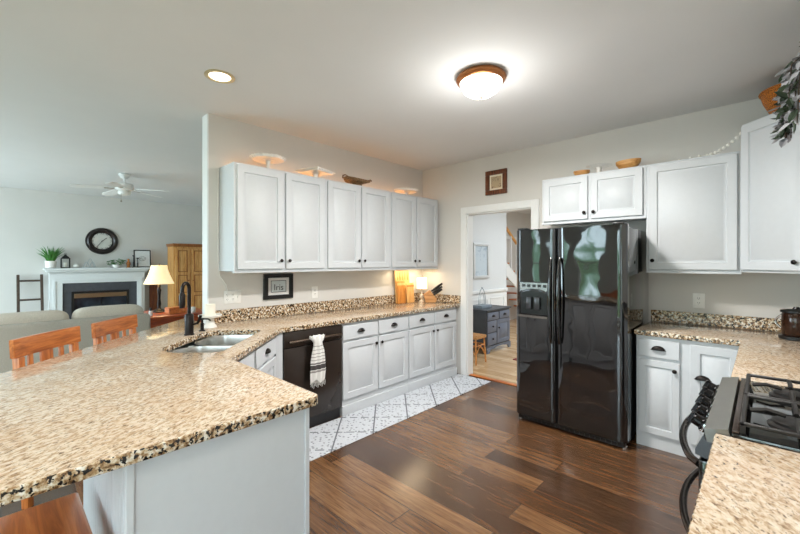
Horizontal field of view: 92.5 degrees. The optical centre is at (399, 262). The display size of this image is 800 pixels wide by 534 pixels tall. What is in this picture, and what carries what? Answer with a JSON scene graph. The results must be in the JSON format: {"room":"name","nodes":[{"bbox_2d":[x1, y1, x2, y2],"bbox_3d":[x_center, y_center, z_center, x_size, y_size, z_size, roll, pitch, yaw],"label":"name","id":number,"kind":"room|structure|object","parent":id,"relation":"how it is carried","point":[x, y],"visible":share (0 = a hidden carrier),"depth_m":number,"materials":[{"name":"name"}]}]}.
{"room":"kitchen","nodes":[
{"label":"kitchen","id":0,"kind":"room"},
{"bbox_2d":[0,187,201,313],"bbox_3d":[-6.660,0.079,6.855,0.120,2.745,7.740,0,0,43],"label":"wall","id":1,"kind":"structure","parent":0,"point":[30,220],"depth_m":7.24,"materials":[{"name":"grey paint"}]},
{"bbox_2d":[85,228,117,253],"bbox_3d":[-5.880,-0.413,7.556,0.045,0.524,0.524,0,0,43],"label":"wall clock","id":2,"kind":"object","parent":1,"relation":"attached to","point":[98,240],"visible":1,"depth_m":7.55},
{"bbox_2d":[208,113,421,336],"bbox_3d":[-0.714,0.079,4.407,0.120,2.745,2.875,0,0,43],"label":"wall","id":3,"kind":"structure","parent":0,"point":[230,140],"depth_m":3.95,"materials":[{"name":"grey paint"}]},
{"bbox_2d":[202,113,208,337],"bbox_3d":[-1.708,0.082,3.359,0.121,2.740,0.011,0,0,43],"label":"trim","id":4,"kind":"structure","parent":3,"relation":"attached to","point":[205,119],"depth_m":3.35,"materials":[{"name":"white paint"}]},
{"bbox_2d":[217,169,227,295],"bbox_3d":[-1.573,-0.258,3.397,0.092,1.121,0.013,0,0,-43],"label":"power cord","id":5,"kind":"object","parent":3,"relation":"attached to","point":[218,169],"visible":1,"depth_m":3.37,"materials":[{"name":"white plastic"}]},
{"bbox_2d":[224,290,240,303],"bbox_3d":[-1.513,0.317,3.464,0.016,0.115,0.155,0,0,43],"label":"wall plate","id":6,"kind":"object","parent":3,"relation":"attached to","point":[233,296],"visible":1,"depth_m":3.46,"materials":[{"name":"white plastic"}]},
{"bbox_2d":[219,162,325,272],"bbox_3d":[-1.157,-0.371,3.593,0.354,0.926,0.914,0,0,43],"label":"upper cabinet","id":7,"kind":"object","parent":3,"relation":"attached to","point":[271,220],"visible":1,"depth_m":3.38,"materials":[{"name":"white paint"}]},
{"bbox_2d":[249,153,286,167],"bbox_3d":[-1.208,-0.896,3.508,0.326,0.122,0.326,0,0,43],"label":"cake stand","id":8,"kind":"object","parent":7,"relation":"on","point":[266,158],"visible":0.89,"depth_m":3.46,"materials":[{"name":"white ceramic"}]},
{"bbox_2d":[295,166,334,176],"bbox_3d":[-0.857,-0.879,3.878,0.290,0.088,0.290,0,0,26],"label":"cake stand","id":9,"kind":"object","parent":7,"relation":"on","point":[316,171],"visible":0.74,"depth_m":3.83,"materials":[{"name":"white ceramic"}]},
{"bbox_2d":[263,273,292,299],"bbox_3d":[-1.202,0.239,3.788,0.022,0.250,0.315,0,0,43],"label":"framed sign","id":10,"kind":"object","parent":3,"relation":"attached to","point":[275,286],"visible":1,"depth_m":3.78,"materials":[{"name":"black wood"}]},
{"bbox_2d":[271,281,285,291],"bbox_3d":[-1.201,0.239,3.786,0.001,0.105,0.153,0,0,43],"label":"print","id":11,"kind":"object","parent":10,"relation":"attached to","point":[276,286],"depth_m":3.78},
{"bbox_2d":[311,286,317,297],"bbox_3d":[-0.914,0.324,4.101,0.009,0.125,0.078,0,0,43],"label":"outlet","id":12,"kind":"object","parent":3,"relation":"attached to","point":[314,290],"visible":1,"depth_m":4.10,"materials":[{"name":"white plastic"}]},
{"bbox_2d":[214,292,420,323],"bbox_3d":[-0.665,0.481,4.354,0.020,0.112,2.836,0,0,43],"label":"backsplash","id":13,"kind":"structure","parent":3,"relation":"attached to","point":[229,315],"depth_m":3.95,"materials":[{"name":"beige stone"}]},
{"bbox_2d":[325,179,389,270],"bbox_3d":[-0.528,-0.371,4.256,0.354,0.926,0.914,0,0,43],"label":"upper cabinet","id":14,"kind":"object","parent":3,"relation":"attached to","point":[357,217],"visible":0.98,"depth_m":4.11,"materials":[{"name":"white paint"}]},
{"bbox_2d":[342,174,371,185],"bbox_3d":[-0.479,-0.894,4.292,0.243,0.116,0.383,0,0,43],"label":"wicker tray","id":15,"kind":"object","parent":14,"relation":"on","point":[348,179],"visible":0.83,"depth_m":4.22,"materials":[{"name":"brown wicker"}]},
{"bbox_2d":[390,191,437,269],"bbox_3d":[0.101,-0.371,4.920,0.354,0.926,0.914,0,0,43],"label":"upper cabinet","id":16,"kind":"object","parent":3,"relation":"attached to","point":[413,219],"visible":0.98,"depth_m":4.78,"materials":[{"name":"white paint"}]},
{"bbox_2d":[394,188,417,194],"bbox_3d":[0.078,-0.876,4.865,0.316,0.082,0.316,0,0,43],"label":"cake stand","id":17,"kind":"object","parent":16,"relation":"on","point":[407,191],"visible":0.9,"depth_m":4.80,"materials":[{"name":"white ceramic"}]},
{"bbox_2d":[0,319,698,533],"bbox_3d":[0.901,1.502,3.880,5.350,0.100,13.820,0,0,43],"label":"floor","id":18,"kind":"structure","parent":0,"point":[467,463],"depth_m":2.55,"materials":[{"name":"brown wood"}]},
{"bbox_2d":[9,326,80,509],"bbox_3d":[-2.039,0.952,2.478,0.532,1.000,0.496,0,0,-3],"label":"bar stool","id":19,"kind":"object","parent":18,"relation":"on","point":[43,343],"visible":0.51,"depth_m":2.42,"materials":[{"name":"orange wood"}]},
{"bbox_2d":[0,493,92,533],"bbox_3d":[-1.192,0.952,1.046,0.496,1.000,0.532,0,0,43],"label":"bar stool","id":20,"kind":"object","parent":18,"relation":"on","point":[66,514],"visible":1,"depth_m":1.24,"materials":[{"name":"orange wood"}]},
{"bbox_2d":[91,314,137,345],"bbox_3d":[-2.048,0.952,3.079,0.532,1.000,0.496,0,0,-3],"label":"bar stool","id":21,"kind":"object","parent":18,"relation":"on","point":[112,327],"visible":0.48,"depth_m":3.04,"materials":[{"name":"orange wood"}]},
{"bbox_2d":[83,408,308,533],"bbox_3d":[-0.872,1.015,1.600,0.823,0.873,0.616,0,0,43],"label":"base cabinet","id":22,"kind":"object","parent":18,"relation":"on","point":[254,479],"visible":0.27,"depth_m":1.32,"materials":[{"name":"white paint"}]},
{"bbox_2d":[171,333,282,379],"bbox_3d":[-1.342,1.015,2.695,0.780,0.873,1.754,0,0,-2],"label":"base cabinet","id":23,"kind":"object","parent":18,"relation":"on","point":[267,358],"visible":0.17,"depth_m":2.94,"materials":[{"name":"white paint"}]},
{"bbox_2d":[0,301,459,506],"bbox_3d":[-0.553,0.557,3.298,2.740,0.040,4.216,0,0,43],"label":"countertop","id":24,"kind":"structure","parent":23,"relation":"on","point":[89,412],"depth_m":1.52,"materials":[{"name":"beige stone"}]},
{"bbox_2d":[179,282,201,335],"bbox_3d":[-1.545,0.340,2.821,0.151,0.395,0.094,0,0,-33],"label":"kitchen faucet","id":25,"kind":"object","parent":24,"relation":"on","point":[189,317],"visible":1,"depth_m":2.80,"materials":[{"name":"brown metal"}]},
{"bbox_2d":[199,318,210,330],"bbox_3d":[-1.521,0.486,2.990,0.094,0.102,0.048,0,0,-9],"label":"soap dispenser","id":26,"kind":"object","parent":24,"relation":"on","point":[202,319],"visible":0.88,"depth_m":2.98,"materials":[{"name":"brown metal"}]},
{"bbox_2d":[198,313,221,327],"bbox_3d":[-1.562,0.484,3.148,0.180,0.104,0.180,0,0,43],"label":"dish","id":27,"kind":"object","parent":24,"relation":"on","point":[209,324],"visible":0.8,"depth_m":3.12,"materials":[{"name":"white ceramic"}]},
{"bbox_2d":[205,304,214,315],"bbox_3d":[-1.562,0.397,3.148,0.080,0.101,0.080,0,0,43],"label":"pillar candle","id":28,"kind":"object","parent":27,"relation":"on","point":[209,308],"visible":0.75,"depth_m":3.11,"materials":[{"name":"wax"}]},
{"bbox_2d":[169,335,251,352],"bbox_3d":[-1.288,0.678,2.655,0.426,0.200,0.776,0,0,-2],"label":"sink","id":29,"kind":"object","parent":24,"relation":"in","point":[218,343],"visible":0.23,"depth_m":2.83,"materials":[{"name":"metal"}]},
{"bbox_2d":[396,281,405,303],"bbox_3d":[0.013,0.391,4.948,0.036,0.290,0.145,0,0,43],"label":"cutting board","id":30,"kind":"object","parent":24,"relation":"on","point":[400,285],"visible":1,"depth_m":4.93,"materials":[{"name":"brown wood"}]},
{"bbox_2d":[394,270,408,303],"bbox_3d":[0.032,0.324,5.026,0.047,0.424,0.270,0,0,43],"label":"cutting board","id":31,"kind":"object","parent":24,"relation":"on","point":[403,275],"visible":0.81,"depth_m":5.02,"materials":[{"name":"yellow wood"}]},
{"bbox_2d":[406,283,414,302],"bbox_3d":[0.135,0.405,5.043,0.034,0.262,0.140,0,0,43],"label":"cutting board","id":32,"kind":"object","parent":24,"relation":"on","point":[409,286],"visible":1,"depth_m":5.03,"materials":[{"name":"brown wood"}]},
{"bbox_2d":[417,277,426,301],"bbox_3d":[0.295,0.374,5.204,0.136,0.325,0.136,0,0,0],"label":"lamp","id":33,"kind":"object","parent":24,"relation":"on","point":[421,281],"visible":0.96,"depth_m":5.14,"materials":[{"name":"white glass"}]},
{"bbox_2d":[423,290,435,302],"bbox_3d":[0.397,0.455,5.101,0.168,0.163,0.100,0,0,0],"label":"knife block","id":34,"kind":"object","parent":24,"relation":"on","point":[429,297],"visible":1,"depth_m":5.05,"materials":[{"name":"brown wood"}]},
{"bbox_2d":[283,324,341,427],"bbox_3d":[-0.951,1.018,3.550,0.654,0.868,0.598,0,0,43],"label":"dishwasher","id":35,"kind":"object","parent":18,"relation":"on","point":[297,345],"visible":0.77,"depth_m":3.39,"materials":[{"name":"brown metal"}]},
{"bbox_2d":[309,334,325,388],"bbox_3d":[-0.704,0.852,3.295,0.060,0.454,0.165,0,0,33],"label":"dish towel","id":36,"kind":"object","parent":35,"relation":"hanging from","point":[317,364],"visible":1,"depth_m":3.27,"materials":[{"name":"fabric"}]},
{"bbox_2d":[340,314,408,416],"bbox_3d":[-0.439,1.015,4.127,0.657,0.873,0.930,0,0,43],"label":"base cabinet","id":37,"kind":"object","parent":18,"relation":"on","point":[374,351],"visible":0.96,"depth_m":3.88,"materials":[{"name":"white paint"}]},
{"bbox_2d":[309,374,490,461],"bbox_3d":[0.047,1.446,3.855,0.465,0.008,2.570,0,0,43],"label":"runner rug","id":38,"kind":"object","parent":18,"relation":"on","point":[328,437],"visible":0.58,"depth_m":3.62,"materials":[{"name":"white fabric"}]},
{"bbox_2d":[407,307,456,391],"bbox_3d":[0.200,1.015,4.801,0.657,0.873,0.925,0,0,43],"label":"base cabinet","id":39,"kind":"object","parent":18,"relation":"on","point":[431,334],"visible":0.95,"depth_m":4.55,"materials":[{"name":"white paint"}]},
{"bbox_2d":[473,333,486,365],"bbox_3d":[1.064,1.252,5.557,0.284,0.401,0.284,0,0,43],"label":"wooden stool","id":40,"kind":"object","parent":18,"relation":"on","point":[476,336],"visible":0.44,"depth_m":5.48,"materials":[{"name":"wood"}]},
{"bbox_2d":[473,305,510,353],"bbox_3d":[1.492,1.107,6.433,0.458,0.690,0.800,0,0,43],"label":"sideboard","id":41,"kind":"object","parent":18,"relation":"on","point":[494,321],"visible":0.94,"depth_m":6.18,"materials":[{"name":"wood"}]},
{"bbox_2d":[473,287,491,308],"bbox_3d":[1.367,0.589,6.372,0.180,0.344,0.320,0,0,43],"label":"ornament","id":42,"kind":"object","parent":41,"relation":"on","point":[478,306],"visible":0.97,"depth_m":6.31,"materials":[{"name":"silver metal"}]},
{"bbox_2d":[473,304,491,308],"bbox_3d":[1.367,0.736,6.372,0.180,0.050,0.320,0,0,43],"label":"tray","id":43,"kind":"object","parent":41,"relation":"on","point":[479,306],"depth_m":6.28,"materials":[{"name":"silver metal"}]},
{"bbox_2d":[506,226,516,306],"bbox_3d":[2.826,0.321,9.204,0.582,2.269,2.360,0,0,43],"label":"staircase","id":44,"kind":"structure","parent":18,"relation":"on","point":[511,276],"depth_m":8.45,"materials":[{"name":"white wood"}]},
{"bbox_2d":[517,222,648,449],"bbox_3d":[1.655,0.571,3.502,0.912,1.762,0.870,0,0,43],"label":"refrigerator","id":45,"kind":"object","parent":18,"relation":"on","point":[583,291],"visible":0.98,"depth_m":3.17,"materials":[{"name":"black metal"}]},
{"bbox_2d":[636,335,738,458],"bbox_3d":[2.326,1.015,3.044,0.655,0.873,0.669,0,0,43],"label":"base cabinet","id":46,"kind":"object","parent":18,"relation":"on","point":[671,374],"visible":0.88,"depth_m":2.90,"materials":[{"name":"white paint"}]},
{"bbox_2d":[679,373,799,531],"bbox_3d":[1.440,0.943,1.309,0.774,0.918,0.752,0,0,43],"label":"gas range","id":47,"kind":"object","parent":18,"relation":"on","point":[767,414],"visible":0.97,"depth_m":1.35,"materials":[{"name":"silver metal"}]},
{"bbox_2d":[732,378,799,452],"bbox_3d":[1.503,0.549,1.250,0.602,0.054,0.752,0,0,43],"label":"cooktop","id":48,"kind":"object","parent":47,"relation":"in","point":[784,442],"depth_m":1.29,"materials":[{"name":"black metal"}]},
{"bbox_3d":[2.391,1.015,2.198,0.628,0.873,1.808,0,0,43],"label":"base cabinet","id":49,"kind":"object","parent":18,"relation":"on","visible":0},
{"bbox_2d":[634,321,799,388],"bbox_3d":[2.145,0.557,2.412,1.279,0.040,1.791,0,0,43],"label":"countertop","id":50,"kind":"structure","parent":49,"relation":"on","point":[763,353],"depth_m":2.46,"materials":[{"name":"beige stone"}]},
{"bbox_2d":[774,307,799,340],"bbox_3d":[2.741,0.423,2.659,0.198,0.227,0.180,0,0,43],"label":"coffee maker","id":51,"kind":"object","parent":50,"relation":"on","point":[790,318],"visible":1,"depth_m":2.63,"materials":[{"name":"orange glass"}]},
{"bbox_3d":[0.903,1.015,0.627,0.628,0.873,0.960,0,0,43],"label":"base cabinet","id":52,"kind":"object","parent":18,"relation":"on","visible":0},
{"bbox_2d":[687,433,799,533],"bbox_3d":[0.879,0.557,0.617,0.647,0.040,1.012,0,0,43],"label":"countertop","id":53,"kind":"structure","parent":52,"relation":"on","point":[747,487],"depth_m":0.90,"materials":[{"name":"beige stone"}]},
{"bbox_2d":[0,0,799,214],"bbox_3d":[-0.885,-1.343,5.572,10.270,0.100,13.820,0,0,43],"label":"ceiling","id":54,"kind":"structure","parent":0,"point":[92,92],"depth_m":2.62,"materials":[{"name":"paint"}]},
{"bbox_2d":[69,173,162,201],"bbox_3d":[-4.082,-1.082,5.610,1.174,0.421,1.166,0,0,43],"label":"ceiling fan","id":55,"kind":"object","parent":54,"relation":"hanging from","point":[123,188],"visible":1,"depth_m":5.55,"materials":[{"name":"white paint"}]},
{"bbox_2d":[204,69,234,83],"bbox_3d":[-1.254,-1.284,2.664,0.196,0.018,0.196,0,0,43],"label":"recessed light","id":56,"kind":"object","parent":54,"relation":"in","point":[219,76],"visible":1,"depth_m":2.65,"materials":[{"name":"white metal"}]},
{"bbox_2d":[456,64,506,99],"bbox_3d":[0.562,-1.209,2.658,0.344,0.167,0.344,0,0,43],"label":"ceiling light","id":57,"kind":"object","parent":54,"relation":"attached to","point":[478,82],"visible":1,"depth_m":2.56,"materials":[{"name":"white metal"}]},
{"bbox_2d":[473,213,505,290],"bbox_3d":[1.147,0.079,6.546,0.120,2.745,2.549,0,0,43],"label":"wall","id":58,"kind":"structure","parent":0,"point":[490,229],"depth_m":7.07,"materials":[{"name":"white paint"}]},
{"bbox_2d":[473,243,488,278],"bbox_3d":[1.430,-0.024,6.733,0.030,0.620,0.510,0,0,43],"label":"framed picture","id":59,"kind":"object","parent":58,"relation":"attached to","point":[480,250],"visible":0.8,"depth_m":6.72,"materials":[{"name":"silver metal"}]},
{"bbox_2d":[476,246,486,275],"bbox_3d":[1.423,-0.024,6.739,0.008,0.519,0.409,0,0,43],"label":"print","id":60,"kind":"object","parent":59,"relation":"attached to","point":[481,251],"depth_m":6.75},
{"bbox_2d":[473,288,507,345],"bbox_3d":[1.210,0.974,6.500,0.034,0.955,2.530,0,0,43],"label":"trim","id":61,"kind":"structure","parent":58,"relation":"attached to","point":[498,296],"depth_m":7.03,"materials":[{"name":"white paint"}]},
{"bbox_2d":[506,212,530,319],"bbox_3d":[2.526,0.079,9.427,0.120,2.745,3.529,0,0,43],"label":"wall","id":62,"kind":"structure","parent":0,"point":[514,220],"depth_m":9.71,"materials":[{"name":"grey paint"}]},
{"bbox_2d":[422,99,799,373],"bbox_3d":[1.823,0.079,4.068,4.270,2.745,0.119,0,0,43],"label":"wall","id":63,"kind":"structure","parent":0,"point":[457,186],"depth_m":3.59,"materials":[{"name":"grey paint"}]},
{"bbox_2d":[423,293,460,303],"bbox_3d":[0.547,0.486,5.176,0.647,0.102,0.020,0,0,43],"label":"backsplash","id":64,"kind":"structure","parent":63,"relation":"attached to","point":[439,297],"depth_m":5.07,"materials":[{"name":"stone"}]},
{"bbox_2d":[469,374,516,385],"bbox_3d":[1.212,1.448,4.645,0.838,0.008,0.060,0,0,43],"label":"trim","id":65,"kind":"structure","parent":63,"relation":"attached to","point":[475,375],"depth_m":4.70,"materials":[{"name":"orange wood"}]},
{"bbox_2d":[485,168,506,195],"bbox_3d":[1.155,-0.961,4.599,0.285,0.292,0.025,0,0,43],"label":"framed picture","id":66,"kind":"object","parent":63,"relation":"attached to","point":[495,180],"visible":1,"depth_m":4.60,"materials":[{"name":"brown wood"}]},
{"bbox_2d":[491,176,500,188],"bbox_3d":[1.156,-0.961,4.600,0.136,0.140,0.001,0,0,43],"label":"print","id":67,"kind":"object","parent":66,"relation":"attached to","point":[495,180],"depth_m":4.60},
{"bbox_2d":[461,199,538,375],"bbox_3d":[1.212,0.376,4.645,1.034,2.152,0.159,0,0,43],"label":"trim","id":68,"kind":"structure","parent":63,"relation":"attached to","point":[533,205],"depth_m":4.90,"materials":[{"name":"white paint"}]},
{"bbox_2d":[542,165,645,225],"bbox_3d":[1.872,-0.606,3.691,0.909,0.458,0.354,0,0,43],"label":"upper cabinet","id":69,"kind":"object","parent":63,"relation":"attached to","point":[618,195],"visible":0.98,"depth_m":3.55,"materials":[{"name":"white paint"}]},
{"bbox_2d":[573,170,589,174],"bbox_3d":[1.784,-0.865,3.759,0.151,0.060,0.094,0,0,32],"label":"wooden bowl","id":70,"kind":"object","parent":69,"relation":"on","point":[578,172],"visible":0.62,"depth_m":3.72,"materials":[{"name":"brown wood"}]},
{"bbox_2d":[596,167,601,171],"bbox_3d":[1.894,-0.876,3.641,0.230,0.081,0.230,0,0,43],"label":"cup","id":71,"kind":"object","parent":69,"relation":"on","point":[598,169],"visible":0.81,"depth_m":3.62,"materials":[{"name":"white ceramic"}]},
{"bbox_2d":[616,158,641,168],"bbox_3d":[2.072,-0.878,3.473,0.134,0.084,0.214,0,0,-35],"label":"wooden bowl","id":72,"kind":"object","parent":69,"relation":"on","point":[633,162],"visible":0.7,"depth_m":3.42,"materials":[{"name":"brown wood"}]},
{"bbox_2d":[646,151,741,273],"bbox_3d":[2.424,-0.371,3.168,0.610,0.926,0.354,0,0,43],"label":"upper cabinet","id":73,"kind":"object","parent":63,"relation":"attached to","point":[693,205],"visible":0.95,"depth_m":3.04,"materials":[{"name":"white paint"}]},
{"bbox_2d":[679,132,740,159],"bbox_3d":[2.457,-0.914,3.052,0.057,0.154,0.420,0,0,-39],"label":"bead garland","id":74,"kind":"object","parent":73,"relation":"on","point":[736,137],"visible":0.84,"depth_m":2.98},
{"bbox_2d":[693,293,704,307],"bbox_3d":[2.560,0.332,3.279,0.082,0.125,0.009,0,0,43],"label":"outlet","id":75,"kind":"object","parent":63,"relation":"attached to","point":[698,299],"visible":1,"depth_m":3.28,"materials":[{"name":"white plastic"}]},
{"bbox_2d":[651,309,780,331],"bbox_3d":[2.769,0.486,3.071,1.279,0.102,0.020,0,0,43],"label":"backsplash","id":76,"kind":"structure","parent":63,"relation":"attached to","point":[718,320],"depth_m":3.18,"materials":[{"name":"stone"}]},
{"bbox_3d":[-4.568,1.502,4.790,5.999,0.099,7.620,0,0,43],"label":"floor","id":77,"kind":"structure","parent":0,"visible":0},
{"bbox_2d":[16,274,43,311],"bbox_3d":[-6.435,0.835,6.662,0.358,1.229,0.340,0,0,43],"label":"blanket ladder","id":78,"kind":"object","parent":77,"relation":"on","point":[18,280],"visible":0.56,"depth_m":6.70,"materials":[{"name":"brown wood"}]},
{"bbox_2d":[0,304,149,373],"bbox_3d":[-4.035,0.977,3.955,0.920,0.950,2.300,0,0,43],"label":"sofa","id":79,"kind":"object","parent":77,"relation":"on","point":[14,325],"visible":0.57,"depth_m":3.96,"materials":[{"name":"grey fabric"}]},
{"bbox_2d":[0,310,68,324],"bbox_3d":[-3.837,0.717,3.932,0.240,0.410,0.670,0,0,43],"label":"cushion","id":80,"kind":"object","parent":79,"relation":"on","point":[46,315],"depth_m":3.89,"materials":[{"name":"beige fabric"}]},
{"bbox_2d":[71,304,143,318],"bbox_3d":[-3.365,0.717,4.429,0.240,0.430,0.670,0,0,43],"label":"cushion","id":81,"kind":"object","parent":79,"relation":"on","point":[122,309],"depth_m":4.34,"materials":[{"name":"beige fabric"}]},
{"bbox_2d":[43,267,149,318],"bbox_3d":[-5.826,0.781,7.429,0.300,1.340,1.610,0,0,43],"label":"fireplace","id":82,"kind":"object","parent":77,"relation":"on","point":[69,289],"visible":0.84,"depth_m":7.33,"materials":[{"name":"paint"}]},
{"bbox_2d":[36,246,64,267],"bbox_3d":[-6.277,-0.088,6.907,0.364,0.398,0.347,0,0,14],"label":"potted grass","id":83,"kind":"object","parent":82,"relation":"on","point":[51,256],"depth_m":6.85,"materials":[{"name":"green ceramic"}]},
{"bbox_2d":[44,261,56,267],"bbox_3d":[-6.293,0.045,6.893,0.172,0.130,0.172,0,0,43],"label":"pot","id":84,"kind":"object","parent":83,"relation":"attached to","point":[48,264],"depth_m":6.84,"materials":[{"name":"white ceramic"}]},
{"bbox_2d":[60,253,69,267],"bbox_3d":[-6.156,-0.026,7.038,0.120,0.273,0.130,0,0,43],"label":"lantern","id":85,"kind":"object","parent":82,"relation":"on","point":[65,256],"visible":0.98,"depth_m":7.02,"materials":[{"name":"black metal"}]},
{"bbox_2d":[81,259,97,267],"bbox_3d":[-5.915,0.021,7.293,0.060,0.178,0.240,0,0,43],"label":"ornament","id":86,"kind":"object","parent":82,"relation":"on","point":[89,259],"visible":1,"depth_m":7.28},
{"bbox_2d":[43,267,149,271],"bbox_3d":[-5.826,0.146,7.429,0.300,0.070,1.610,0,0,43],"label":"mantel shelf","id":87,"kind":"object","parent":82,"relation":"attached to","point":[136,269],"depth_m":7.31,"materials":[{"name":"paint"}]},
{"bbox_2d":[74,292,126,297],"bbox_3d":[-5.803,0.636,7.434,0.045,0.080,0.809,0,0,43],"label":"vent hood","id":88,"kind":"object","parent":82,"relation":"attached to","point":[76,294],"depth_m":7.41,"materials":[{"name":"gold metal"}]},
{"bbox_2d":[106,259,125,267],"bbox_3d":[-5.640,0.021,7.599,0.315,0.178,0.273,0,0,-9],"label":"potted fern","id":89,"kind":"object","parent":82,"relation":"on","point":[113,263],"visible":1,"depth_m":7.55,"materials":[{"name":"green plant"}]},
{"bbox_2d":[126,258,130,267],"bbox_3d":[-5.492,0.018,7.739,0.080,0.185,0.080,0,0,43],"label":"figurine","id":90,"kind":"object","parent":82,"relation":"on","point":[128,263],"visible":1,"depth_m":7.72,"materials":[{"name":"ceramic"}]},
{"bbox_2d":[133,250,150,266],"bbox_3d":[-5.360,-0.071,7.958,0.049,0.360,0.300,0,0,43],"label":"framed print","id":91,"kind":"object","parent":82,"relation":"on","point":[144,256],"visible":0.96,"depth_m":7.96,"materials":[{"name":"paper"}]},
{"bbox_2d":[149,269,157,309],"bbox_3d":[-5.241,0.777,8.142,0.030,1.349,0.160,0,0,43],"label":"arched mirror","id":92,"kind":"object","parent":77,"relation":"on","point":[153,297],"visible":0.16,"depth_m":8.13,"materials":[{"name":"brown wood"}]},
{"bbox_2d":[144,308,201,327],"bbox_3d":[-3.461,1.101,5.753,0.900,0.700,0.940,0,0,43],"label":"side table","id":93,"kind":"object","parent":77,"relation":"on","point":[158,319],"visible":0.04,"depth_m":5.39,"materials":[{"name":"brown wood"}]},
{"bbox_2d":[144,264,173,312],"bbox_3d":[-3.624,0.386,5.756,0.400,0.730,0.400,0,0,43],"label":"table lamp","id":94,"kind":"object","parent":93,"relation":"on","point":[158,274],"visible":0.98,"depth_m":5.67,"materials":[{"name":"beige fabric"}]},
{"bbox_2d":[165,306,185,313],"bbox_3d":[-3.317,0.706,5.644,0.126,0.090,0.246,0,0,29],"label":"wooden box","id":95,"kind":"object","parent":93,"relation":"on","point":[168,310],"visible":0.86,"depth_m":5.58,"materials":[{"name":"orange wood"}]},
{"bbox_2d":[166,243,201,308],"bbox_3d":[-4.635,0.531,8.339,0.480,1.840,0.700,0,0,43],"label":"armoire","id":96,"kind":"object","parent":77,"relation":"on","point":[184,260],"visible":0.54,"depth_m":8.15,"materials":[{"name":"brown wood"}]},
{"bbox_3d":[0.708,0.079,-0.126,0.120,2.745,7.500,0,0,43],"label":"wall","id":97,"kind":"structure","parent":0,"visible":0},
{"bbox_2d":[741,104,799,273],"bbox_3d":[2.775,-0.471,2.622,0.654,1.094,0.664,0,0,43],"label":"upper cabinet","id":98,"kind":"object","parent":97,"relation":"attached to","point":[770,173],"visible":0.98,"depth_m":2.62,"materials":[{"name":"white paint"}]},
{"bbox_2d":[758,83,799,114],"bbox_3d":[2.686,-1.108,2.616,0.346,0.166,0.346,0,0,43],"label":"wicker basket","id":99,"kind":"object","parent":98,"relation":"on","point":[766,96],"visible":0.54,"depth_m":2.63,"materials":[{"name":"brown wicker"}]},
{"bbox_3d":[2.266,-0.372,1.866,0.354,0.926,1.130,0,0,43],"label":"upper cabinet","id":100,"kind":"object","parent":97,"relation":"attached to","visible":0},
{"bbox_2d":[767,42,799,147],"bbox_3d":[2.163,-0.939,1.951,0.435,0.597,0.460,0,0,43],"label":"trailing vine","id":101,"kind":"object","parent":100,"relation":"on","point":[788,94],"visible":1,"depth_m":1.95,"materials":[{"name":"green plant"}]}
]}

